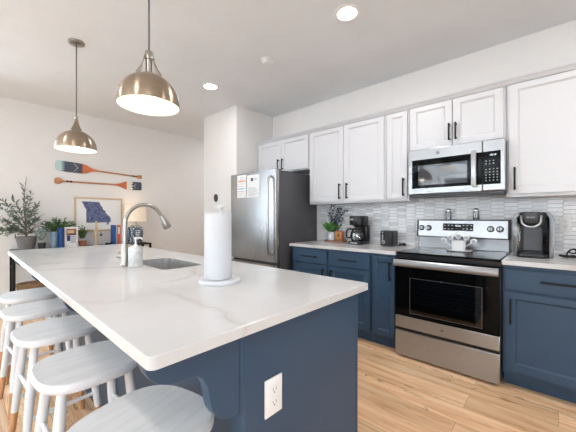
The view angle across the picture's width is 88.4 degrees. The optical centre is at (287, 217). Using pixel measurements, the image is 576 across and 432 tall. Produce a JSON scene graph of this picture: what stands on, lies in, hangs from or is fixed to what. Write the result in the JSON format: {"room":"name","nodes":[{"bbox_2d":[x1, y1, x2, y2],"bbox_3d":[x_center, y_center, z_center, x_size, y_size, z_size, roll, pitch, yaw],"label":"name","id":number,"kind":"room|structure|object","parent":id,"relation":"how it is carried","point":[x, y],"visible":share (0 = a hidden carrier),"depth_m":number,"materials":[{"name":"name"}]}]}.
{"room":"kitchen","nodes":[
{"label":"kitchen","id":0,"kind":"room"},
{"bbox_2d":[0,96,203,304],"bbox_3d":[-3.687,-0.166,3.896,0.120,2.774,9.820,0,0,42],"label":"wall","id":1,"kind":"structure","parent":0,"point":[170,166],"depth_m":4.59,"materials":[{"name":"paint"}]},
{"bbox_2d":[74,197,121,230],"bbox_3d":[-2.935,-0.044,4.609,0.027,0.514,0.648,0,0,42],"label":"framed print","id":2,"kind":"object","parent":1,"relation":"attached to","point":[107,212],"visible":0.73,"depth_m":4.59,"materials":[{"name":"white paper"}]},
{"bbox_2d":[54,178,141,189],"bbox_3d":[-2.911,-0.527,4.639,0.026,0.139,1.187,0,0,42],"label":"paddle","id":3,"kind":"object","parent":1,"relation":"attached to","point":[126,185],"visible":1,"depth_m":4.85,"materials":[{"name":"brown wood"}]},
{"bbox_2d":[55,160,141,178],"bbox_3d":[-2.909,-0.734,4.641,0.026,0.165,1.186,0,0,42],"label":"paddle","id":4,"kind":"object","parent":1,"relation":"attached to","point":[66,166],"visible":1,"depth_m":4.39,"materials":[{"name":"brown wood"}]},
{"bbox_2d":[204,105,272,257],"bbox_3d":[-0.115,-0.166,5.346,0.819,2.774,2.662,0,0,42],"label":"wall","id":5,"kind":"structure","parent":0,"point":[231,135],"depth_m":4.31,"materials":[{"name":"paint"}]},
{"bbox_2d":[0,0,575,139],"bbox_3d":[-0.730,-1.603,1.195,8.130,0.100,9.820,0,0,42],"label":"ceiling","id":6,"kind":"structure","parent":0,"point":[317,57],"depth_m":2.66,"materials":[{"name":"paint"}]},
{"bbox_2d":[54,38,96,153],"bbox_3d":[-1.875,-1.075,2.625,0.312,0.956,0.312,0,0,-36],"label":"pendant light","id":7,"kind":"object","parent":6,"relation":"hanging from","point":[74,140],"visible":1,"depth_m":2.58,"materials":[{"name":"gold metal"}]},
{"bbox_2d":[116,0,179,115],"bbox_3d":[-0.749,-1.075,1.596,0.312,0.956,0.312,0,0,-25],"label":"pendant light","id":8,"kind":"object","parent":6,"relation":"hanging from","point":[147,92],"visible":1,"depth_m":1.57,"materials":[{"name":"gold metal"}]},
{"bbox_2d":[145,50,152,72],"bbox_3d":[-0.749,-0.828,1.596,0.044,0.134,0.044,0,0,-25],"label":"socket","id":9,"kind":"object","parent":8,"relation":"attached to","point":[148,54],"depth_m":1.58,"materials":[{"name":"silver metal"}]},
{"bbox_2d":[202,83,218,90],"bbox_3d":[-0.921,-1.549,3.517,0.204,0.008,0.204,0,0,42],"label":"recessed light","id":10,"kind":"object","parent":6,"relation":"in","point":[208,86],"visible":1,"depth_m":3.51,"materials":[{"name":"white plastic"}]},
{"bbox_2d":[261,57,272,65],"bbox_3d":[-0.208,-1.532,2.925,0.124,0.042,0.124,0,0,42],"label":"smoke detector","id":11,"kind":"object","parent":6,"relation":"attached to","point":[267,61],"visible":1,"depth_m":2.89,"materials":[{"name":"white plastic"}]},
{"bbox_2d":[334,4,360,22],"bbox_3d":[0.450,-1.549,2.257,0.204,0.008,0.204,0,0,42],"label":"recessed light","id":12,"kind":"object","parent":6,"relation":"in","point":[346,13],"visible":1,"depth_m":2.25,"materials":[{"name":"white plastic"}]},
{"bbox_2d":[0,317,575,431],"bbox_3d":[-0.730,1.271,1.195,8.130,0.100,9.820,0,0,42],"label":"floor","id":13,"kind":"structure","parent":0,"point":[397,392],"depth_m":1.94,"materials":[{"name":"brown wood"}]},
{"bbox_2d":[0,287,62,384],"bbox_3d":[-2.078,0.916,2.396,0.376,0.612,0.374,0,0,40],"label":"bar stool","id":14,"kind":"object","parent":13,"relation":"on","point":[12,298],"visible":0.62,"depth_m":2.35,"materials":[{"name":"paint"}]},
{"bbox_2d":[0,299,77,419],"bbox_3d":[-1.705,0.916,2.025,0.376,0.612,0.374,0,0,38],"label":"bar stool","id":15,"kind":"object","parent":13,"relation":"on","point":[19,313],"visible":0.71,"depth_m":1.98,"materials":[{"name":"paint"}]},
{"bbox_2d":[8,315,101,431],"bbox_3d":[-1.295,0.916,1.659,0.376,0.612,0.374,0,0,39],"label":"bar stool","id":16,"kind":"object","parent":13,"relation":"on","point":[48,332],"visible":0.68,"depth_m":1.62,"materials":[{"name":"paint"}]},
{"bbox_2d":[9,242,151,291],"bbox_3d":[-2.937,0.821,4.368,0.328,0.800,1.688,0,0,42],"label":"console table","id":17,"kind":"object","parent":13,"relation":"on","point":[12,262],"visible":0.28,"depth_m":3.84,"materials":[{"name":"black metal"}]},
{"bbox_2d":[0,176,45,249],"bbox_3d":[-3.415,-0.054,3.767,0.238,0.950,0.616,0,0,42],"label":"tree","id":18,"kind":"object","parent":17,"relation":"on","point":[25,242],"visible":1,"depth_m":3.77,"materials":[{"name":"green plant"}]},
{"bbox_2d":[16,280,45,290],"bbox_3d":[-3.347,0.913,3.897,0.306,0.115,0.366,0,0,42],"label":"wicker basket","id":19,"kind":"object","parent":17,"relation":"on","point":[29,284],"visible":0.42,"depth_m":3.82,"materials":[{"name":"brown wicker"}]},
{"bbox_2d":[34,228,46,248],"bbox_3d":[-3.232,0.277,3.870,0.148,0.288,0.131,0,0,42],"label":"potted plant","id":20,"kind":"object","parent":17,"relation":"on","point":[40,237],"visible":0.98,"depth_m":3.86,"materials":[{"name":"green plant"}]},
{"bbox_2d":[50,232,57,247],"bbox_3d":[-3.178,0.311,4.024,0.096,0.220,0.096,0,0,42],"label":"vase","id":21,"kind":"object","parent":17,"relation":"on","point":[53,235],"visible":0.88,"depth_m":3.99,"materials":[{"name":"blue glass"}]},
{"bbox_2d":[40,217,75,231],"bbox_3d":[-3.237,0.204,4.180,0.178,0.432,0.426,0,0,42],"label":"potted fern","id":22,"kind":"object","parent":17,"relation":"on","point":[52,226],"visible":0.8,"depth_m":4.13,"materials":[{"name":"green plant"}]},
{"bbox_2d":[58,228,61,247],"bbox_3d":[-3.121,0.283,4.049,0.130,0.275,0.025,0,0,42],"label":"book","id":23,"kind":"object","parent":17,"relation":"on","point":[59,229],"visible":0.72,"depth_m":4.00,"materials":[{"name":"blue paper"}]},
{"bbox_2d":[62,228,63,246],"bbox_3d":[-3.103,0.285,4.068,0.130,0.272,0.023,0,0,42],"label":"book","id":24,"kind":"object","parent":17,"relation":"on","point":[62,228],"visible":0.38,"depth_m":4.02,"materials":[{"name":"blue paper"}]},
{"bbox_2d":[64,227,77,246],"bbox_3d":[-3.031,0.279,4.135,0.036,0.283,0.150,0,0,42],"label":"block","id":25,"kind":"object","parent":17,"relation":"on","point":[70,233],"visible":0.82,"depth_m":4.12,"materials":[{"name":"paper"}]},
{"bbox_2d":[66,229,76,242],"bbox_3d":[-3.017,0.260,4.125,0.001,0.202,0.118,0,0,42],"label":"picture","id":26,"kind":"object","parent":25,"relation":"attached to","point":[71,234],"depth_m":4.13,"materials":[{"name":"white paper"}]},
{"bbox_2d":[78,240,86,245],"bbox_3d":[-2.982,0.381,4.298,0.108,0.080,0.108,0,0,42],"label":"pot","id":27,"kind":"object","parent":17,"relation":"on","point":[81,243],"depth_m":4.26,"materials":[{"name":"ceramic"}]},
{"bbox_2d":[78,225,87,245],"bbox_3d":[-2.988,0.264,4.300,0.126,0.313,0.144,0,0,42],"label":"potted plant","id":28,"kind":"object","parent":17,"relation":"on","point":[83,242],"visible":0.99,"depth_m":4.28,"materials":[{"name":"green plant"}]},
{"bbox_2d":[93,221,101,245],"bbox_3d":[-2.854,0.239,4.431,0.078,0.363,0.123,0,0,42],"label":"wooden figurine","id":29,"kind":"object","parent":17,"relation":"on","point":[96,222],"visible":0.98,"depth_m":4.41,"materials":[{"name":"brown wood"}]},
{"bbox_2d":[111,225,115,243],"bbox_3d":[-2.705,0.271,4.585,0.140,0.300,0.032,0,0,42],"label":"book","id":30,"kind":"object","parent":17,"relation":"on","point":[113,227],"visible":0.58,"depth_m":4.54,"materials":[{"name":"blue paper"}]},
{"bbox_2d":[117,225,120,243],"bbox_3d":[-2.667,0.272,4.627,0.141,0.298,0.051,0,0,42],"label":"book","id":31,"kind":"object","parent":17,"relation":"on","point":[118,226],"visible":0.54,"depth_m":4.58,"materials":[{"name":"red paper"}]},
{"bbox_2d":[123,204,145,242],"bbox_3d":[-2.494,0.107,4.831,0.336,0.627,0.336,0,0,42],"label":"table lamp","id":32,"kind":"object","parent":17,"relation":"on","point":[139,214],"visible":0.94,"depth_m":4.73,"materials":[{"name":"beige fabric"}]},
{"bbox_2d":[30,340,137,431],"bbox_3d":[-0.856,0.916,1.272,0.376,0.612,0.374,0,0,41],"label":"bar stool","id":33,"kind":"object","parent":13,"relation":"on","point":[84,367],"visible":0.76,"depth_m":1.22,"materials":[{"name":"paint"}]},
{"bbox_2d":[67,385,213,431],"bbox_3d":[-0.433,0.916,0.883,0.376,0.612,0.374,0,0,30],"label":"bar stool","id":34,"kind":"object","parent":13,"relation":"on","point":[155,408],"visible":0.94,"depth_m":0.92,"materials":[{"name":"paint"}]},
{"bbox_2d":[14,260,357,431],"bbox_3d":[-1.092,0.780,2.034,2.963,0.880,0.973,0,0,42],"label":"kitchen island","id":35,"kind":"object","parent":13,"relation":"on","point":[315,352],"visible":0.27,"depth_m":1.07,"materials":[{"name":"blue wood"}]},
{"bbox_2d":[8,244,367,370],"bbox_3d":[-1.095,0.323,2.047,3.069,0.032,1.005,0,0,42],"label":"island countertop","id":36,"kind":"structure","parent":35,"relation":"on","point":[160,318],"depth_m":1.16,"materials":[{"name":"stone"}]},
{"bbox_2d":[128,237,142,267],"bbox_3d":[-0.949,0.215,1.845,0.082,0.183,0.082,0,0,42],"label":"soap dispenser","id":37,"kind":"object","parent":36,"relation":"on","point":[135,253],"visible":1,"depth_m":1.81,"materials":[{"name":"white ceramic"}]},
{"bbox_2d":[116,203,170,266],"bbox_3d":[-0.950,0.105,1.974,0.084,0.402,0.337,0,0,42],"label":"faucet","id":38,"kind":"object","parent":36,"relation":"on","point":[165,223],"visible":1,"depth_m":1.87,"materials":[{"name":"silver metal"}]},
{"bbox_2d":[143,258,202,269],"bbox_3d":[-0.820,0.420,1.999,0.571,0.221,0.323,0,0,42],"label":"sink","id":39,"kind":"object","parent":36,"relation":"in","point":[161,263],"visible":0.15,"depth_m":2.20,"materials":[{"name":"silver metal"}]},
{"bbox_2d":[198,205,240,286],"bbox_3d":[-0.323,0.125,1.406,0.196,0.364,0.196,0,0,42],"label":"paper towel holder","id":40,"kind":"object","parent":36,"relation":"on","point":[234,279],"visible":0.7,"depth_m":1.35,"materials":[{"name":"white stone"}]},
{"bbox_2d":[204,213,230,279],"bbox_3d":[-0.333,0.134,1.406,0.127,0.306,0.126,0,0,42],"label":"paper towel roll","id":41,"kind":"object","parent":40,"relation":"on","point":[217,226],"visible":1,"depth_m":1.35,"materials":[{"name":"white paper"}]},
{"bbox_2d":[264,373,281,419],"bbox_3d":[-0.047,0.590,0.979,0.009,0.122,0.078,0,0,42],"label":"electrical outlet","id":42,"kind":"object","parent":35,"relation":"attached to","point":[272,386],"visible":1,"depth_m":0.97,"materials":[{"name":"white plastic"}]},
{"bbox_2d":[270,383,277,396],"bbox_3d":[-0.045,0.569,0.977,0.003,0.029,0.037,0,0,42],"label":"receptacle","id":43,"kind":"object","parent":42,"relation":"attached to","point":[273,386],"depth_m":0.98,"materials":[{"name":"white plastic"}]},
{"bbox_2d":[270,396,277,408],"bbox_3d":[-0.045,0.610,0.977,0.003,0.029,0.037,0,0,42],"label":"receptacle","id":44,"kind":"object","parent":42,"relation":"attached to","point":[273,399],"depth_m":0.98,"materials":[{"name":"white plastic"}]},
{"bbox_2d":[231,168,316,270],"bbox_3d":[-0.216,0.324,3.984,0.862,1.793,0.873,0,0,42],"label":"refrigerator","id":45,"kind":"object","parent":13,"relation":"on","point":[263,228],"visible":0.64,"depth_m":3.64,"materials":[{"name":"metal"}]},
{"bbox_2d":[237,175,245,197],"bbox_3d":[-0.602,-0.399,3.843,0.177,0.290,0.001,0,0,42],"label":"sheet","id":46,"kind":"object","parent":45,"relation":"attached to","point":[241,180],"visible":1,"depth_m":3.84,"materials":[{"name":"paper"}]},
{"bbox_2d":[247,174,259,197],"bbox_3d":[-0.434,-0.389,3.689,0.238,0.280,0.001,0,0,42],"label":"sheet","id":47,"kind":"object","parent":45,"relation":"attached to","point":[253,181],"visible":1,"depth_m":3.69,"materials":[{"name":"paper"}]},
{"bbox_2d":[293,246,374,341],"bbox_3d":[0.613,0.780,3.382,1.012,0.880,0.662,0,0,42],"label":"base cabinet","id":48,"kind":"object","parent":13,"relation":"on","point":[349,265],"visible":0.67,"depth_m":3.00,"materials":[{"name":"blue wood"}]},
{"bbox_2d":[290,240,418,254],"bbox_3d":[0.702,0.323,3.308,1.278,0.032,0.636,0,0,42],"label":"countertop","id":49,"kind":"structure","parent":48,"relation":"on","point":[344,246],"depth_m":3.10,"materials":[{"name":"stone"}]},
{"bbox_2d":[324,239,347,241],"bbox_3d":[0.600,0.297,3.730,0.285,0.018,0.118,0,0,42],"label":"cutting board","id":50,"kind":"object","parent":49,"relation":"on","point":[327,239],"visible":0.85,"depth_m":3.68,"materials":[{"name":"brown wood"}]},
{"bbox_2d":[322,204,348,239],"bbox_3d":[0.561,0.047,3.714,0.264,0.482,0.312,0,0,-24],"label":"potted herb","id":51,"kind":"object","parent":50,"relation":"on","point":[330,227],"visible":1,"depth_m":3.71,"materials":[{"name":"green plant"}]},
{"bbox_2d":[328,232,334,239],"bbox_3d":[0.555,0.238,3.766,0.104,0.100,0.104,0,0,42],"label":"pot","id":52,"kind":"object","parent":51,"relation":"on","point":[331,235],"depth_m":3.72,"materials":[{"name":"white ceramic"}]},
{"bbox_2d":[334,231,344,240],"bbox_3d":[0.637,0.229,3.671,0.110,0.118,0.064,0,0,42],"label":"block","id":53,"kind":"object","parent":50,"relation":"on","point":[339,235],"visible":1,"depth_m":3.65,"materials":[{"name":"orange wood"}]},
{"bbox_2d":[346,216,369,244],"bbox_3d":[0.814,0.145,3.423,0.196,0.322,0.240,0,0,42],"label":"coffee maker","id":54,"kind":"object","parent":49,"relation":"on","point":[362,229],"visible":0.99,"depth_m":3.36,"materials":[{"name":"black plastic"}]},
{"bbox_2d":[380,230,397,246],"bbox_3d":[1.071,0.223,3.152,0.140,0.166,0.190,0,0,42],"label":"toaster","id":55,"kind":"object","parent":49,"relation":"on","point":[388,238],"visible":0.98,"depth_m":3.10,"materials":[{"name":"black plastic"}]},
{"bbox_2d":[372,253,396,348],"bbox_3d":[1.079,0.780,2.957,0.243,0.880,0.662,0,0,42],"label":"base cabinet","id":56,"kind":"object","parent":13,"relation":"on","point":[383,269],"visible":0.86,"depth_m":2.76,"materials":[{"name":"blue wood"}]},
{"bbox_2d":[393,219,510,384],"bbox_3d":[1.432,0.621,2.587,0.763,1.199,0.700,0,0,42],"label":"range","id":57,"kind":"object","parent":13,"relation":"on","point":[449,304],"visible":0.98,"depth_m":2.38,"materials":[{"name":"grey metal"}]},
{"bbox_2d":[393,257,499,350],"bbox_3d":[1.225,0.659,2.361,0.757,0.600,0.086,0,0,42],"label":"oven","id":58,"kind":"object","parent":57,"relation":"in","point":[458,302],"depth_m":2.32,"materials":[{"name":"black glass"}]},
{"bbox_2d":[445,208,450,218],"bbox_3d":[1.563,-0.033,2.885,0.052,0.108,0.054,0,0,42],"label":"shaker","id":59,"kind":"object","parent":57,"relation":"on","point":[447,216],"visible":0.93,"depth_m":2.87,"materials":[{"name":"silver glass"}]},
{"bbox_2d":[396,247,509,261],"bbox_3d":[1.426,0.311,2.581,0.761,0.017,0.555,0,0,42],"label":"cooktop","id":60,"kind":"object","parent":57,"relation":"in","point":[484,255],"depth_m":2.48,"materials":[{"name":"black glass"}]},
{"bbox_2d":[446,249,472,251],"bbox_3d":[1.530,0.296,2.646,0.208,0.013,0.118,0,0,42],"label":"spoon rest","id":61,"kind":"object","parent":57,"relation":"on","point":[446,249],"visible":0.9,"depth_m":2.61,"materials":[{"name":"white ceramic"}]},
{"bbox_2d":[451,240,465,250],"bbox_3d":[1.526,0.254,2.649,0.114,0.090,0.074,0,0,42],"label":"holder","id":62,"kind":"object","parent":61,"relation":"on","point":[456,245],"visible":0.93,"depth_m":2.62,"materials":[{"name":"white ceramic"}]},
{"bbox_2d":[441,238,451,245],"bbox_3d":[1.457,0.235,2.700,0.119,0.097,0.026,0,0,42],"label":"measuring spoon","id":63,"kind":"object","parent":62,"relation":"in","point":[444,240],"visible":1,"depth_m":2.71,"materials":[{"name":"white ceramic"}]},
{"bbox_2d":[455,233,460,240],"bbox_3d":[1.520,0.210,2.643,0.047,0.142,0.026,0,0,42],"label":"measuring spoon","id":64,"kind":"object","parent":62,"relation":"in","point":[458,235],"visible":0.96,"depth_m":2.63,"materials":[{"name":"white ceramic"}]},
{"bbox_2d":[465,239,476,246],"bbox_3d":[1.583,0.235,2.585,0.119,0.097,0.026,0,0,42],"label":"measuring spoon","id":65,"kind":"object","parent":62,"relation":"in","point":[473,241],"visible":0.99,"depth_m":2.56,"materials":[{"name":"white ceramic"}]},
{"bbox_2d":[470,239,476,244],"bbox_3d":[1.607,0.211,2.563,0.053,0.050,0.026,0,0,42],"label":"bowl","id":66,"kind":"object","parent":65,"relation":"on","point":[473,241],"depth_m":2.55,"materials":[{"name":"white ceramic"}]},
{"bbox_2d":[473,208,479,219],"bbox_3d":[1.734,-0.033,2.728,0.052,0.108,0.054,0,0,42],"label":"shaker","id":67,"kind":"object","parent":57,"relation":"on","point":[475,215],"visible":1,"depth_m":2.71,"materials":[{"name":"silver glass"}]},
{"bbox_2d":[503,265,575,402],"bbox_3d":[1.968,0.780,2.145,0.611,0.880,0.662,0,0,42],"label":"base cabinet","id":68,"kind":"object","parent":13,"relation":"on","point":[539,304],"visible":0.98,"depth_m":2.01,"materials":[{"name":"blue wood"}]},
{"bbox_2d":[501,252,575,270],"bbox_3d":[1.973,0.323,2.147,0.622,0.032,0.636,0,0,42],"label":"countertop","id":69,"kind":"structure","parent":68,"relation":"on","point":[561,263],"depth_m":2.05,"materials":[{"name":"stone"}]},
{"bbox_2d":[512,212,554,258],"bbox_3d":[1.939,0.132,2.339,0.256,0.348,0.330,0,0,42],"label":"coffee machine","id":70,"kind":"object","parent":69,"relation":"on","point":[533,233],"visible":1,"depth_m":2.27,"materials":[{"name":"black plastic"}]},
{"bbox_2d":[517,252,546,258],"bbox_3d":[1.868,0.290,2.267,0.177,0.032,0.128,0,0,42],"label":"drip tray","id":71,"kind":"object","parent":70,"relation":"on","point":[540,255],"depth_m":2.23,"materials":[{"name":"grey plastic"}]},
{"bbox_2d":[559,249,575,257],"bbox_3d":[2.156,0.270,2.210,0.209,0.072,0.042,0,0,27],"label":"power cord","id":72,"kind":"object","parent":69,"relation":"on","point":[568,251],"visible":1,"depth_m":2.23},
{"bbox_2d":[273,20,575,254],"bbox_3d":[1.966,-0.166,2.672,5.901,2.774,0.129,0,0,42],"label":"wall","id":73,"kind":"structure","parent":0,"point":[554,46],"depth_m":2.96,"materials":[{"name":"paint"}]},
{"bbox_2d":[258,134,309,173],"bbox_3d":[0.000,-0.836,4.146,0.963,0.454,0.362,0,0,42],"label":"upper cabinet","id":74,"kind":"object","parent":73,"relation":"attached to","point":[291,154],"visible":0.75,"depth_m":3.98,"materials":[{"name":"white wood"}]},
{"bbox_2d":[256,61,575,145],"bbox_3d":[0.884,-1.073,3.165,3.594,0.039,0.090,0,0,42],"label":"trim","id":75,"kind":"structure","parent":74,"relation":"attached to","point":[570,66],"depth_m":2.66,"materials":[{"name":"white wood"}]},
{"bbox_2d":[310,115,394,204],"bbox_3d":[0.726,-0.612,3.482,0.998,0.903,0.362,0,0,42],"label":"upper cabinet","id":76,"kind":"object","parent":73,"relation":"attached to","point":[348,162],"visible":0.98,"depth_m":3.34,"materials":[{"name":"white wood"}]},
{"bbox_2d":[386,109,419,202],"bbox_3d":[1.183,-0.612,3.066,0.232,0.903,0.362,0,0,42],"label":"upper cabinet","id":77,"kind":"object","parent":73,"relation":"attached to","point":[397,124],"visible":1,"depth_m":2.97,"materials":[{"name":"white wood"}]},
{"bbox_2d":[410,86,505,150],"bbox_3d":[1.552,-0.844,2.728,0.763,0.439,0.362,0,0,42],"label":"upper cabinet","id":78,"kind":"object","parent":73,"relation":"attached to","point":[481,116],"visible":0.8,"depth_m":2.58,"materials":[{"name":"white wood"}]},
{"bbox_2d":[409,137,506,198],"bbox_3d":[1.534,-0.405,2.680,0.743,0.436,0.442,0,0,42],"label":"microwave","id":79,"kind":"object","parent":78,"relation":"attached to","point":[478,168],"visible":0.99,"depth_m":2.52,"materials":[{"name":"grey metal"}]},
{"bbox_2d":[506,69,575,198],"bbox_3d":[2.064,-0.612,2.260,0.619,0.903,0.362,0,0,42],"label":"upper cabinet","id":80,"kind":"object","parent":73,"relation":"attached to","point":[540,112],"visible":1,"depth_m":2.23,"materials":[{"name":"white wood"}]},
{"bbox_2d":[559,217,571,231],"bbox_3d":[2.208,0.056,2.358,0.072,0.118,0.009,0,0,42],"label":"electrical outlet","id":81,"kind":"object","parent":73,"relation":"attached to","point":[565,223],"visible":1,"depth_m":2.35,"materials":[{"name":"white plastic"}]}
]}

